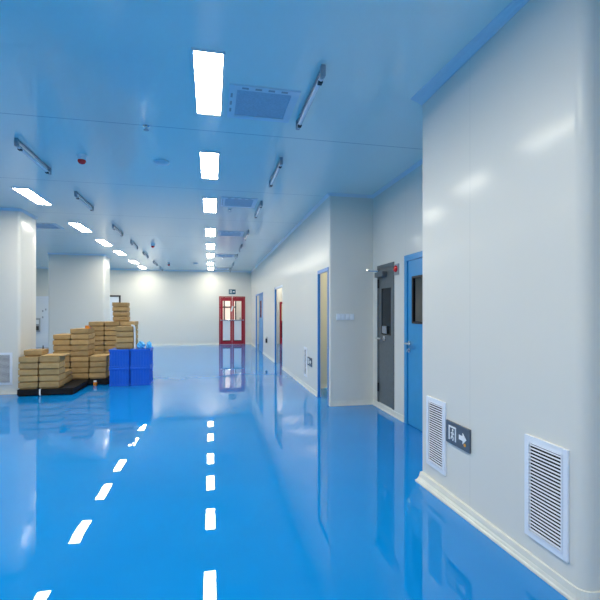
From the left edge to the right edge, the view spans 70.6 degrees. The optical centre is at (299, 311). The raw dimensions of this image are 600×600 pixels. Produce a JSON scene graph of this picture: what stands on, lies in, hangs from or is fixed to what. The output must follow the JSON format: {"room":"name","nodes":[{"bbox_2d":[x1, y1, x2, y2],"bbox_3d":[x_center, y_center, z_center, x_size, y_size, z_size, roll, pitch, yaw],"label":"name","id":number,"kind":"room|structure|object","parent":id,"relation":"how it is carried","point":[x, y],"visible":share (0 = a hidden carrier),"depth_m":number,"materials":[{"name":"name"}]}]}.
{"room":"clean room","nodes":[
{"label":"clean room","id":0,"kind":"room"},
{"bbox_2d":[0,210,35,389],"bbox_3d":[-5.427,-0.175,7.163,1.520,3.050,0.670,0,0,-12],"label":"column","id":1,"kind":"structure","parent":0,"point":[17,229],"depth_m":6.98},
{"bbox_2d":[0,353,12,384],"bbox_3d":[-4.888,0.929,6.926,0.340,0.526,0.016,0,0,-12],"label":"wall vent","id":2,"kind":"object","parent":1,"relation":"attached to","point":[6,359],"visible":1,"depth_m":6.94,"materials":[{"name":"white"}]},
{"bbox_2d":[0,208,37,218],"bbox_3d":[-5.427,-1.680,7.163,1.582,0.040,0.732,0,0,-12],"label":"trim","id":3,"kind":"structure","parent":1,"relation":"attached to","point":[1,209],"depth_m":6.99,"materials":[{"name":"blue metal"}]},
{"bbox_2d":[48,254,109,353],"bbox_3d":[-6.592,-0.175,12.717,1.520,3.050,0.700,0,0,-12],"label":"column","id":4,"kind":"structure","parent":0,"point":[78,285],"depth_m":12.37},
{"bbox_2d":[47,253,110,257],"bbox_3d":[-6.592,-1.680,12.717,1.582,0.040,0.762,0,0,-12],"label":"trim","id":5,"kind":"structure","parent":4,"relation":"attached to","point":[47,253],"depth_m":12.36,"materials":[{"name":"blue metal"}]},
{"bbox_2d":[36,268,281,343],"bbox_3d":[-4.958,-0.175,17.300,11.800,3.050,0.100,0,0,-12],"label":"wall","id":6,"kind":"structure","parent":0,"point":[169,307],"depth_m":17.25,"materials":[{"name":"paint"}]},
{"bbox_2d":[36,296,47,346],"bbox_3d":[-9.736,0.375,16.207,1.100,1.950,0.079,0,0,-12],"label":"door","id":7,"kind":"structure","parent":6,"relation":"in","point":[41,301],"depth_m":16.21,"materials":[{"name":"white"}]},
{"bbox_2d":[110,295,120,320],"bbox_3d":[-7.561,0.344,16.663,0.950,2.012,0.079,0,0,-12],"label":"door","id":8,"kind":"structure","parent":6,"relation":"in","point":[113,298],"depth_m":16.72,"materials":[{"name":"white metal"}]},
{"bbox_2d":[145,343,218,345],"bbox_3d":[-4.591,1.314,5.116,7.515,0.072,23.900,0,0,-12],"label":"baseboard","id":9,"kind":"structure","parent":6,"relation":"attached to","point":[172,343],"depth_m":17.32,"materials":[{"name":"beige plastic"}]},
{"bbox_2d":[219,296,244,344],"bbox_3d":[-2.833,0.350,17.703,1.075,2.000,0.144,0,0,-12],"label":"door","id":10,"kind":"structure","parent":6,"relation":"in","point":[231,308],"depth_m":17.69,"materials":[{"name":"red paint"}]},
{"bbox_2d":[0,0,512,271],"bbox_3d":[-2.761,-1.760,6.829,12.000,0.120,26.700,0,0,-12],"label":"ceiling","id":11,"kind":"structure","parent":0,"point":[85,77],"depth_m":3.58,"materials":[{"name":"paint"}]},
{"bbox_2d":[11,187,52,204],"bbox_3d":[-3.917,-1.693,6.228,0.214,0.014,0.904,0,0,-12],"label":"recessed light","id":12,"kind":"object","parent":11,"relation":"in","point":[28,193],"visible":1,"depth_m":6.15,"materials":[{"name":"white"}]},
{"bbox_2d":[14,138,50,174],"bbox_3d":[-2.866,-1.656,4.579,0.034,0.088,0.896,0,0,-12],"label":"lamp","id":13,"kind":"object","parent":11,"relation":"attached to","point":[17,141],"visible":1,"depth_m":4.48,"materials":[{"name":"grey metal"}]},
{"bbox_2d":[36,223,63,228],"bbox_3d":[-5.021,-1.693,8.347,0.540,0.014,0.540,0,0,-12],"label":"ceiling vent","id":14,"kind":"object","parent":11,"relation":"in","point":[38,225],"visible":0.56,"depth_m":8.40,"materials":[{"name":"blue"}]},
{"bbox_2d":[67,222,92,231],"bbox_3d":[-4.394,-1.693,8.499,0.214,0.014,0.904,0,0,-12],"label":"recessed light","id":15,"kind":"object","parent":11,"relation":"in","point":[79,226],"visible":1,"depth_m":8.47,"materials":[{"name":"white"}]},
{"bbox_2d":[77,153,86,163],"bbox_3d":[-2.363,-1.651,4.593,0.100,0.098,0.100,0,0,-12],"label":"smoke detector","id":16,"kind":"object","parent":11,"relation":"attached to","point":[81,157],"visible":1,"depth_m":4.56,"materials":[{"name":"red plastic"}]},
{"bbox_2d":[74,191,93,210],"bbox_3d":[-3.248,-1.656,6.399,0.034,0.088,0.896,0,0,-12],"label":"lamp","id":17,"kind":"object","parent":11,"relation":"attached to","point":[76,193],"visible":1,"depth_m":6.32,"materials":[{"name":"grey metal"}]},
{"bbox_2d":[153,159,168,165],"bbox_3d":[-1.569,-1.687,4.800,0.176,0.026,0.176,0,0,-12],"label":"ceiling speaker","id":18,"kind":"object","parent":11,"relation":"attached to","point":[160,162],"visible":1,"depth_m":4.76,"materials":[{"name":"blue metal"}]},
{"bbox_2d":[191,47,224,115],"bbox_3d":[-0.686,-1.693,3.187,0.214,0.014,0.904,0,0,-12],"label":"recessed light","id":19,"kind":"object","parent":11,"relation":"in","point":[208,65],"visible":1,"depth_m":3.08,"materials":[{"name":"white plastic"}]},
{"bbox_2d":[199,151,219,178],"bbox_3d":[-1.052,-1.693,4.929,0.214,0.014,0.904,0,0,-12],"label":"recessed light","id":20,"kind":"object","parent":11,"relation":"in","point":[209,161],"visible":1,"depth_m":4.86,"materials":[{"name":"white"}]},
{"bbox_2d":[202,197,216,212],"bbox_3d":[-1.434,-1.693,6.750,0.214,0.014,0.904,0,0,-12],"label":"recessed light","id":21,"kind":"object","parent":11,"relation":"in","point":[209,204],"visible":1,"depth_m":6.72,"materials":[{"name":"white"}]},
{"bbox_2d":[218,231,243,236],"bbox_3d":[-1.499,-1.693,9.188,0.540,0.014,0.540,0,0,-12],"label":"ceiling vent","id":22,"kind":"object","parent":11,"relation":"in","point":[220,233],"visible":1,"depth_m":9.15,"materials":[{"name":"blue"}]},
{"bbox_2d":[221,197,257,207],"bbox_3d":[-0.948,-1.693,6.565,0.540,0.014,0.540,0,0,-12],"label":"ceiling vent","id":23,"kind":"object","parent":11,"relation":"in","point":[225,201],"visible":1,"depth_m":6.56,"materials":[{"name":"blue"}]},
{"bbox_2d":[227,83,300,122],"bbox_3d":[-0.314,-1.693,3.469,0.540,0.014,0.540,0,0,-12],"label":"ceiling vent","id":24,"kind":"object","parent":11,"relation":"in","point":[249,102],"visible":1,"depth_m":3.43,"materials":[{"name":"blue metal"}]},
{"bbox_2d":[269,157,282,186],"bbox_3d":[-0.296,-1.656,5.088,0.034,0.088,0.896,0,0,-12],"label":"lamp","id":25,"kind":"object","parent":11,"relation":"attached to","point":[280,163],"visible":1,"depth_m":4.96,"materials":[{"name":"grey metal"}]},
{"bbox_2d":[296,64,325,129],"bbox_3d":[0.070,-1.656,3.346,0.034,0.088,0.896,0,0,-12],"label":"lamp","id":26,"kind":"object","parent":11,"relation":"attached to","point":[318,82],"visible":1,"depth_m":3.21,"materials":[{"name":"grey metal"}]},
{"bbox_2d":[0,344,567,599],"bbox_3d":[-2.761,1.410,6.829,12.000,0.120,26.700,0,0,-12],"label":"floor","id":27,"kind":"structure","parent":0,"point":[222,476],"depth_m":3.04,"materials":[{"name":"paint"}]},
{"bbox_2d":[17,380,88,396],"bbox_3d":[-4.195,1.296,7.271,0.825,0.108,0.894,0,0,-12],"label":"pallet","id":28,"kind":"object","parent":27,"relation":"on","point":[73,386],"visible":0.7,"depth_m":6.88,"materials":[{"name":"black plastic"}]},
{"bbox_2d":[18,381,40,388],"bbox_3d":[-4.412,1.191,7.004,0.283,0.102,0.400,0,0,-12],"label":"carton","id":29,"kind":"object","parent":28,"relation":"on","point":[35,385],"visible":0.69,"depth_m":6.81,"materials":[{"name":"brown cardboard"}]},
{"bbox_2d":[18,375,39,382],"bbox_3d":[-4.408,1.087,7.007,0.283,0.102,0.400,0,0,-11],"label":"carton","id":30,"kind":"object","parent":29,"relation":"on","point":[22,379],"visible":0.66,"depth_m":6.82,"materials":[{"name":"cardboard"}]},
{"bbox_2d":[18,369,39,375],"bbox_3d":[-4.415,0.984,7.010,0.283,0.102,0.400,0,0,-12],"label":"carton","id":31,"kind":"object","parent":30,"relation":"on","point":[20,372],"visible":0.69,"depth_m":6.82,"materials":[{"name":"cardboard"}]},
{"bbox_2d":[18,362,40,369],"bbox_3d":[-4.413,0.880,7.013,0.283,0.102,0.400,0,0,-12],"label":"carton","id":32,"kind":"object","parent":31,"relation":"on","point":[28,366],"visible":0.72,"depth_m":6.83,"materials":[{"name":"cardboard"}]},
{"bbox_2d":[19,356,39,363],"bbox_3d":[-4.405,0.777,7.004,0.283,0.102,0.400,0,0,-12],"label":"carton","id":33,"kind":"object","parent":32,"relation":"on","point":[34,359],"visible":0.73,"depth_m":6.82,"materials":[{"name":"cardboard"}]},
{"bbox_2d":[24,348,48,356],"bbox_3d":[-4.381,0.673,7.051,0.270,0.102,0.330,0,0,-15],"label":"carton","id":34,"kind":"object","parent":33,"relation":"on","point":[30,352],"visible":0.9,"depth_m":6.91,"materials":[{"name":"brown cardboard"}]},
{"bbox_2d":[39,379,64,388],"bbox_3d":[-4.101,1.191,7.025,0.296,0.102,0.310,0,0,-12],"label":"carton","id":35,"kind":"object","parent":28,"relation":"on","point":[43,385],"visible":0.89,"depth_m":6.88,"materials":[{"name":"brown cardboard"}]},
{"bbox_2d":[40,384,63,388],"bbox_3d":[-4.101,1.230,7.025,0.268,0.025,0.282,0,0,-12],"label":"cardboard box","id":36,"kind":"object","parent":35,"relation":"on","point":[54,385],"depth_m":6.89,"materials":[{"name":"brown cardboard"}]},
{"bbox_2d":[39,373,65,381],"bbox_3d":[-4.098,1.087,7.028,0.296,0.102,0.310,0,0,-12],"label":"carton","id":37,"kind":"object","parent":35,"relation":"on","point":[56,378],"visible":0.94,"depth_m":6.89,"materials":[{"name":"cardboard"}]},
{"bbox_2d":[39,367,64,375],"bbox_3d":[-4.103,0.984,7.027,0.296,0.102,0.310,0,0,-12],"label":"carton","id":38,"kind":"object","parent":37,"relation":"on","point":[48,372],"visible":0.93,"depth_m":6.89,"materials":[{"name":"cardboard"}]},
{"bbox_2d":[39,361,64,369],"bbox_3d":[-4.098,0.880,7.014,0.296,0.102,0.310,0,0,-12],"label":"carton","id":39,"kind":"object","parent":38,"relation":"on","point":[43,366],"visible":0.93,"depth_m":6.87,"materials":[{"name":"cardboard"}]},
{"bbox_2d":[39,356,64,362],"bbox_3d":[-4.099,0.777,7.027,0.296,0.102,0.310,0,0,-12],"label":"carton","id":40,"kind":"object","parent":39,"relation":"on","point":[44,359],"visible":0.88,"depth_m":6.89,"materials":[{"name":"cardboard"}]},
{"bbox_2d":[40,366,63,369],"bbox_3d":[-4.098,0.919,7.014,0.268,0.025,0.282,0,0,-12],"label":"cardboard box","id":41,"kind":"object","parent":39,"relation":"on","point":[41,367],"depth_m":6.87,"materials":[{"name":"brown cardboard"}]},
{"bbox_2d":[40,372,63,375],"bbox_3d":[-4.103,1.023,7.027,0.268,0.025,0.282,0,0,-12],"label":"cardboard box","id":42,"kind":"object","parent":38,"relation":"on","point":[41,373],"depth_m":6.89,"materials":[{"name":"brown cardboard"}]},
{"bbox_2d":[72,376,108,384],"bbox_3d":[-4.158,1.296,8.300,0.990,0.108,1.034,0,0,-12],"label":"pallet","id":43,"kind":"object","parent":27,"relation":"on","point":[104,381],"visible":0.09,"depth_m":7.87,"materials":[{"name":"black plastic"}]},
{"bbox_2d":[72,372,89,378],"bbox_3d":[-4.113,1.191,8.036,0.305,0.102,0.450,0,0,-12],"label":"carton","id":44,"kind":"object","parent":43,"relation":"on","point":[85,375],"visible":0.49,"depth_m":7.83,"materials":[{"name":"brown cardboard"}]},
{"bbox_2d":[70,367,90,373],"bbox_3d":[-4.115,1.087,8.037,0.305,0.102,0.450,0,0,-11],"label":"carton","id":45,"kind":"object","parent":44,"relation":"on","point":[75,370],"visible":0.56,"depth_m":7.83,"materials":[{"name":"cardboard"}]},
{"bbox_2d":[71,361,90,367],"bbox_3d":[-4.115,0.984,8.051,0.305,0.102,0.450,0,0,-11],"label":"carton","id":46,"kind":"object","parent":45,"relation":"on","point":[76,364],"visible":0.69,"depth_m":7.84,"materials":[{"name":"cardboard"}]},
{"bbox_2d":[70,354,94,362],"bbox_3d":[-4.113,0.880,8.040,0.305,0.102,0.450,0,0,-12],"label":"carton","id":47,"kind":"object","parent":46,"relation":"on","point":[73,359],"visible":0.7,"depth_m":7.83,"materials":[{"name":"cardboard"}]},
{"bbox_2d":[70,349,94,356],"bbox_3d":[-4.120,0.777,8.046,0.305,0.102,0.450,0,0,-12],"label":"carton","id":48,"kind":"object","parent":47,"relation":"on","point":[90,352],"visible":0.92,"depth_m":7.84,"materials":[{"name":"cardboard"}]},
{"bbox_2d":[70,344,94,350],"bbox_3d":[-4.121,0.673,8.042,0.305,0.102,0.450,0,0,-11],"label":"carton","id":49,"kind":"object","parent":48,"relation":"on","point":[92,346],"visible":0.94,"depth_m":7.84,"materials":[{"name":"cardboard"}]},
{"bbox_2d":[71,339,94,345],"bbox_3d":[-4.114,0.570,8.038,0.305,0.102,0.450,0,0,-12],"label":"carton","id":50,"kind":"object","parent":49,"relation":"on","point":[91,341],"visible":0.93,"depth_m":7.83,"materials":[{"name":"cardboard"}]},
{"bbox_2d":[71,333,94,339],"bbox_3d":[-4.112,0.466,8.042,0.305,0.102,0.450,0,0,-12],"label":"carton","id":51,"kind":"object","parent":50,"relation":"on","point":[73,336],"visible":0.94,"depth_m":7.84,"materials":[{"name":"cardboard"}]},
{"bbox_2d":[70,328,93,334],"bbox_3d":[-4.117,0.363,8.032,0.305,0.102,0.450,0,0,-12],"label":"carton","id":52,"kind":"object","parent":51,"relation":"on","point":[75,330],"visible":0.99,"depth_m":7.83,"materials":[{"name":"cardboard"}]},
{"bbox_2d":[89,371,108,378],"bbox_3d":[-3.809,1.191,8.099,0.290,0.102,0.450,0,0,-12],"label":"carton","id":53,"kind":"object","parent":43,"relation":"on","point":[91,375],"visible":0.71,"depth_m":7.89,"materials":[{"name":"brown cardboard"}]},
{"bbox_2d":[89,366,108,372],"bbox_3d":[-3.803,1.087,8.100,0.290,0.102,0.450,0,0,-11],"label":"carton","id":54,"kind":"object","parent":53,"relation":"on","point":[101,369],"visible":0.68,"depth_m":7.89,"materials":[{"name":"cardboard"}]},
{"bbox_2d":[90,361,108,367],"bbox_3d":[-3.801,0.984,8.103,0.290,0.102,0.450,0,0,-12],"label":"carton","id":55,"kind":"object","parent":54,"relation":"on","point":[92,364],"visible":0.72,"depth_m":7.89,"materials":[{"name":"cardboard"}]},
{"bbox_2d":[90,356,108,361],"bbox_3d":[-3.801,0.880,8.105,0.290,0.102,0.450,0,0,-12],"label":"carton","id":56,"kind":"object","parent":55,"relation":"on","point":[92,358],"visible":0.67,"depth_m":7.90,"materials":[{"name":"cardboard"}]},
{"bbox_3d":[-4.417,1.191,7.980,0.285,0.102,0.450,0,0,-12],"label":"carton","id":57,"kind":"object","parent":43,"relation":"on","visible":0},
{"bbox_3d":[-4.427,1.087,7.996,0.285,0.103,0.450,0,0,-12],"label":"carton","id":58,"kind":"object","parent":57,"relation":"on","visible":0},
{"bbox_2d":[64,362,70,367],"bbox_3d":[-4.420,0.984,7.984,0.285,0.102,0.450,0,0,-12],"label":"carton","id":59,"kind":"object","parent":58,"relation":"on","point":[67,365],"visible":0.23,"depth_m":7.79,"materials":[{"name":"cardboard"}]},
{"bbox_2d":[64,356,71,362],"bbox_3d":[-4.422,0.880,7.984,0.285,0.102,0.450,0,0,-12],"label":"carton","id":60,"kind":"object","parent":59,"relation":"on","point":[67,359],"visible":0.27,"depth_m":7.79,"materials":[{"name":"cardboard"}]},
{"bbox_2d":[53,351,70,356],"bbox_3d":[-4.423,0.777,7.995,0.285,0.102,0.450,0,0,-12],"label":"carton","id":61,"kind":"object","parent":60,"relation":"on","point":[58,351],"visible":0.3,"depth_m":7.79,"materials":[{"name":"cardboard"}]},
{"bbox_2d":[53,345,71,351],"bbox_3d":[-4.419,0.673,7.995,0.285,0.102,0.450,0,0,-12],"label":"carton","id":62,"kind":"object","parent":61,"relation":"on","point":[55,348],"visible":0.65,"depth_m":7.78,"materials":[{"name":"cardboard"}]},
{"bbox_2d":[53,340,71,345],"bbox_3d":[-4.419,0.570,7.981,0.285,0.102,0.450,0,0,-12],"label":"carton","id":63,"kind":"object","parent":62,"relation":"on","point":[55,342],"visible":0.7,"depth_m":7.77,"materials":[{"name":"cardboard"}]},
{"bbox_2d":[53,333,71,339],"bbox_3d":[-4.419,0.466,7.996,0.285,0.102,0.450,0,0,-12],"label":"carton","id":64,"kind":"object","parent":63,"relation":"on","point":[64,336],"visible":0.74,"depth_m":7.79,"materials":[{"name":"cardboard"}]},
{"bbox_2d":[109,367,129,385],"bbox_3d":[-3.337,1.183,7.935,0.352,0.334,0.464,0,0,-12],"label":"crate","id":65,"kind":"object","parent":27,"relation":"on","point":[117,376],"visible":0.65,"depth_m":7.72,"materials":[{"name":"blue plastic"}]},
{"bbox_2d":[109,348,129,367],"bbox_3d":[-3.337,0.848,7.935,0.352,0.334,0.464,0,0,-12],"label":"crate","id":66,"kind":"object","parent":65,"relation":"on","point":[118,358],"visible":0.73,"depth_m":7.72,"materials":[{"name":"blue plastic"}]},
{"bbox_2d":[115,343,133,348],"bbox_3d":[-3.266,0.628,7.965,0.293,0.102,0.400,0,0,-11],"label":"carton","id":67,"kind":"object","parent":66,"relation":"on","point":[117,345],"visible":0.8,"depth_m":7.78,"materials":[{"name":"brown cardboard"}]},
{"bbox_2d":[116,337,133,342],"bbox_3d":[-3.259,0.524,7.964,0.293,0.102,0.400,0,0,-12],"label":"carton","id":68,"kind":"object","parent":67,"relation":"on","point":[118,340],"visible":0.82,"depth_m":7.78,"materials":[{"name":"cardboard"}]},
{"bbox_2d":[116,331,136,337],"bbox_3d":[-3.260,0.421,7.968,0.293,0.102,0.400,0,0,-12],"label":"carton","id":69,"kind":"object","parent":68,"relation":"on","point":[118,334],"visible":0.82,"depth_m":7.78,"materials":[{"name":"cardboard"}]},
{"bbox_2d":[115,326,135,331],"bbox_3d":[-3.268,0.317,7.963,0.293,0.102,0.400,0,0,-12],"label":"carton","id":70,"kind":"object","parent":69,"relation":"on","point":[117,328],"visible":0.86,"depth_m":7.78,"materials":[{"name":"cardboard"}]},
{"bbox_2d":[130,365,152,385],"bbox_3d":[-2.984,1.183,8.009,0.352,0.334,0.464,0,0,-12],"label":"crate","id":71,"kind":"object","parent":27,"relation":"on","point":[138,376],"visible":0.85,"depth_m":7.79,"materials":[{"name":"blue plastic"}]},
{"bbox_2d":[130,347,152,366],"bbox_3d":[-2.984,0.848,8.009,0.352,0.334,0.464,0,0,-12],"label":"crate","id":72,"kind":"object","parent":71,"relation":"on","point":[139,357],"visible":0.96,"depth_m":7.80,"materials":[{"name":"blue plastic"}]},
{"bbox_3d":[-4.084,1.296,9.358,0.990,0.108,0.794,0,0,-12],"label":"pallet","id":73,"kind":"object","parent":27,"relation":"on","visible":0},
{"bbox_3d":[-4.371,1.191,9.232,0.295,0.102,0.460,0,0,-12],"label":"carton","id":74,"kind":"object","parent":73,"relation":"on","visible":0},
{"bbox_3d":[-4.371,1.087,9.232,0.295,0.103,0.460,0,0,-12],"label":"carton","id":75,"kind":"object","parent":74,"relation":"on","visible":0},
{"bbox_3d":[-4.370,0.984,9.228,0.295,0.102,0.460,0,0,-12],"label":"carton","id":76,"kind":"object","parent":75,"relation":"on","visible":0},
{"bbox_3d":[-4.373,0.880,9.225,0.295,0.103,0.460,0,0,-12],"label":"carton","id":77,"kind":"object","parent":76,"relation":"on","visible":0},
{"bbox_2d":[94,346,103,350],"bbox_3d":[-4.371,0.777,9.230,0.295,0.102,0.460,0,0,-11],"label":"carton","id":78,"kind":"object","parent":77,"relation":"on","point":[97,348],"visible":0.41,"depth_m":9.02,"materials":[{"name":"cardboard"}]},
{"bbox_2d":[94,341,104,345],"bbox_3d":[-4.372,0.673,9.230,0.295,0.102,0.460,0,0,-11],"label":"carton","id":79,"kind":"object","parent":78,"relation":"on","point":[97,343],"visible":0.48,"depth_m":9.02,"materials":[{"name":"cardboard"}]},
{"bbox_2d":[94,336,104,340],"bbox_3d":[-4.370,0.570,9.232,0.295,0.102,0.460,0,0,-11],"label":"carton","id":80,"kind":"object","parent":79,"relation":"on","point":[97,338],"visible":0.45,"depth_m":9.02,"materials":[{"name":"cardboard"}]},
{"bbox_2d":[94,331,104,335],"bbox_3d":[-4.370,0.466,9.229,0.295,0.102,0.460,0,0,-12],"label":"carton","id":81,"kind":"object","parent":80,"relation":"on","point":[97,333],"visible":0.41,"depth_m":9.02,"materials":[{"name":"cardboard"}]},
{"bbox_2d":[91,326,105,330],"bbox_3d":[-4.373,0.363,9.233,0.295,0.102,0.460,0,0,-12],"label":"carton","id":82,"kind":"object","parent":81,"relation":"on","point":[103,327],"visible":0.55,"depth_m":9.02,"materials":[{"name":"cardboard"}]},
{"bbox_2d":[89,321,107,326],"bbox_3d":[-4.374,0.259,9.220,0.295,0.102,0.460,0,0,-12],"label":"carton","id":83,"kind":"object","parent":82,"relation":"on","point":[94,323],"visible":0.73,"depth_m":9.01,"materials":[{"name":"cardboard"}]},
{"bbox_3d":[-4.064,1.191,9.288,0.295,0.102,0.460,0,0,-12],"label":"carton","id":84,"kind":"object","parent":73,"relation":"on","visible":0},
{"bbox_3d":[-4.068,1.087,9.289,0.295,0.103,0.460,0,0,-12],"label":"carton","id":85,"kind":"object","parent":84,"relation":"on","visible":0},
{"bbox_3d":[-4.071,0.984,9.289,0.295,0.102,0.460,0,0,-12],"label":"carton","id":86,"kind":"object","parent":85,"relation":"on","visible":0},
{"bbox_3d":[-4.071,0.880,9.290,0.295,0.103,0.460,0,0,-12],"label":"carton","id":87,"kind":"object","parent":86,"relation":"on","visible":0},
{"bbox_2d":[104,346,114,350],"bbox_3d":[-4.074,0.777,9.293,0.295,0.102,0.460,0,0,-12],"label":"carton","id":88,"kind":"object","parent":87,"relation":"on","point":[106,348],"visible":0.43,"depth_m":9.05,"materials":[{"name":"cardboard"}]},
{"bbox_2d":[104,341,116,345],"bbox_3d":[-4.070,0.673,9.287,0.295,0.102,0.460,0,0,-12],"label":"carton","id":89,"kind":"object","parent":88,"relation":"on","point":[106,343],"visible":0.47,"depth_m":9.05,"materials":[{"name":"cardboard"}]},
{"bbox_2d":[104,336,116,340],"bbox_3d":[-4.071,0.570,9.286,0.295,0.102,0.460,0,0,-12],"label":"carton","id":90,"kind":"object","parent":89,"relation":"on","point":[106,338],"visible":0.48,"depth_m":9.06,"materials":[{"name":"cardboard"}]},
{"bbox_2d":[105,331,115,335],"bbox_3d":[-4.066,0.466,9.285,0.295,0.102,0.460,0,0,-12],"label":"carton","id":91,"kind":"object","parent":90,"relation":"on","point":[107,333],"visible":0.44,"depth_m":9.06,"materials":[{"name":"cardboard"}]},
{"bbox_2d":[105,326,115,330],"bbox_3d":[-4.072,0.363,9.299,0.295,0.102,0.460,0,0,-12],"label":"carton","id":92,"kind":"object","parent":91,"relation":"on","point":[113,327],"visible":0.44,"depth_m":9.07,"materials":[{"name":"cardboard"}]},
{"bbox_2d":[105,321,120,326],"bbox_3d":[-4.065,0.259,9.287,0.295,0.102,0.460,0,0,-12],"label":"carton","id":93,"kind":"object","parent":92,"relation":"on","point":[109,323],"visible":0.76,"depth_m":9.07,"materials":[{"name":"cardboard"}]},
{"bbox_2d":[113,317,129,321],"bbox_3d":[-3.932,0.156,9.350,0.305,0.102,0.420,0,0,-15],"label":"carton","id":94,"kind":"object","parent":93,"relation":"on","point":[115,319],"visible":0.88,"depth_m":9.16,"materials":[{"name":"brown cardboard"}]},
{"bbox_2d":[113,312,129,316],"bbox_3d":[-3.933,0.052,9.348,0.305,0.102,0.420,0,0,-15],"label":"carton","id":95,"kind":"object","parent":94,"relation":"on","point":[115,314],"visible":1,"depth_m":9.15,"materials":[{"name":"cardboard"}]},
{"bbox_2d":[112,307,129,311],"bbox_3d":[-3.933,-0.051,9.337,0.305,0.102,0.420,0,0,-15],"label":"carton","id":96,"kind":"object","parent":95,"relation":"on","point":[114,309],"visible":0.99,"depth_m":9.14,"materials":[{"name":"cardboard"}]},
{"bbox_2d":[251,197,328,396],"bbox_3d":[-0.795,-0.175,11.992,0.050,3.050,12.000,0,0,-12],"label":"wall","id":97,"kind":"structure","parent":0,"point":[295,263],"depth_m":8.52,"materials":[{"name":"paint"}]},
{"bbox_2d":[36,193,329,272],"bbox_3d":[-3.933,-1.680,5.254,8.860,0.040,23.900,0,0,-12],"label":"trim","id":98,"kind":"structure","parent":97,"relation":"attached to","point":[327,195],"depth_m":11.36,"materials":[{"name":"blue metal"}]},
{"bbox_2d":[256,292,262,352],"bbox_3d":[-1.440,0.350,14.916,0.102,1.999,2.199,0,0,-12],"label":"door","id":99,"kind":"structure","parent":97,"relation":"in","point":[260,295],"depth_m":14.54,"materials":[{"name":"blue paint"}]},
{"bbox_2d":[275,285,282,366],"bbox_3d":[-0.529,0.350,10.648,0.038,1.999,1.218,0,0,-12],"label":"door frame","id":100,"kind":"structure","parent":97,"relation":"in","point":[280,286],"depth_m":10.35,"materials":[{"name":"blue paint"}]},
{"bbox_2d":[282,367,316,396],"bbox_3d":[-0.073,1.314,8.384,0.019,0.072,3.328,0,0,-12],"label":"baseboard","id":101,"kind":"structure","parent":97,"relation":"attached to","point":[292,375],"depth_m":7.91,"materials":[{"name":"beige plastic"}]},
{"bbox_2d":[304,347,306,376],"bbox_3d":[0.096,0.890,7.589,0.016,0.520,0.246,0,0,-12],"label":"air vent","id":102,"kind":"object","parent":97,"relation":"in","point":[305,348],"visible":0.99,"depth_m":7.56,"materials":[{"name":"white"}]},
{"bbox_2d":[317,267,328,405],"bbox_3d":[0.358,0.350,6.421,0.038,1.999,0.620,0,0,-12],"label":"door frame","id":103,"kind":"structure","parent":97,"relation":"in","point":[324,270],"depth_m":6.69,"materials":[{"name":"blue paint"}]},
{"bbox_2d":[321,272,326,383],"bbox_3d":[1.588,-0.175,7.797,2.890,3.050,0.050,0,0,-12],"label":"wall","id":104,"kind":"structure","parent":0,"point":[323,275],"depth_m":7.53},
{"bbox_2d":[329,196,372,405],"bbox_3d":[0.741,-0.175,6.158,0.660,3.050,0.050,0,0,-12],"label":"wall","id":105,"kind":"structure","parent":0,"point":[350,218],"depth_m":6.13,"materials":[{"name":"paint"}]},
{"bbox_2d":[373,164,422,415],"bbox_3d":[1.368,-0.175,4.900,0.050,3.050,2.770,0,0,-12],"label":"wall","id":106,"kind":"structure","parent":0,"point":[398,210],"depth_m":5.39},
{"bbox_2d":[330,399,403,422],"bbox_3d":[0.854,1.314,5.622,0.660,0.072,1.045,0,0,-12],"label":"baseboard","id":107,"kind":"structure","parent":106,"relation":"attached to","point":[391,412],"depth_m":6.08,"materials":[{"name":"beige plastic"}]},
{"bbox_2d":[330,158,422,197],"bbox_3d":[1.026,-1.680,4.803,0.660,0.040,2.720,0,0,-12],"label":"trim","id":108,"kind":"structure","parent":106,"relation":"attached to","point":[420,162],"depth_m":5.74,"materials":[{"name":"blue metal"}]},
{"bbox_2d":[367,262,393,409],"bbox_3d":[1.085,0.307,5.739,0.258,1.915,0.554,0,0,-12],"label":"door","id":109,"kind":"structure","parent":106,"relation":"in","point":[384,274],"depth_m":5.75,"materials":[{"name":"metal"}]},
{"bbox_2d":[404,251,422,431],"bbox_3d":[1.444,0.333,4.370,0.119,2.033,1.640,0,0,-12],"label":"door","id":110,"kind":"structure","parent":106,"relation":"in","point":[413,263],"depth_m":4.96,"materials":[{"name":"blue paint"}]},
{"bbox_2d":[423,0,599,591],"bbox_3d":[2.576,-0.175,2.967,2.940,3.050,1.510,0,0,-12],"label":"wall","id":111,"kind":"structure","parent":0,"point":[511,140],"depth_m":2.34,"materials":[{"name":"paint"}]},
{"bbox_2d":[426,396,445,475],"bbox_3d":[1.020,0.917,3.186,0.016,0.527,0.272,0,0,-12],"label":"air vent","id":112,"kind":"object","parent":111,"relation":"in","point":[435,408],"visible":1,"depth_m":3.18,"materials":[{"name":"white"}]},
{"bbox_2d":[446,419,470,453],"bbox_3d":[1.078,0.846,2.900,0.018,0.156,0.282,0,0,-12],"label":"exit sign","id":113,"kind":"object","parent":111,"relation":"attached to","point":[458,435],"visible":1,"depth_m":2.88,"materials":[{"name":"grey plastic"}]},
{"bbox_2d":[411,0,528,104],"bbox_3d":[2.525,-1.680,2.957,3.043,0.040,1.572,0,0,-12],"label":"trim","id":114,"kind":"structure","parent":111,"relation":"attached to","point":[508,12],"depth_m":2.75,"materials":[{"name":"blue metal"}]},
{"bbox_2d":[415,471,599,599],"bbox_3d":[2.545,1.314,2.961,3.003,0.072,1.548,0,0,-12],"label":"baseboard","id":115,"kind":"structure","parent":111,"relation":"attached to","point":[560,584],"depth_m":2.40,"materials":[{"name":"beige plastic"}]},
{"bbox_2d":[524,434,568,562],"bbox_3d":[1.238,0.921,2.142,0.016,0.533,0.282,0,0,-12],"label":"air vent","id":116,"kind":"object","parent":111,"relation":"in","point":[546,464],"visible":1,"depth_m":2.13,"materials":[{"name":"white"}]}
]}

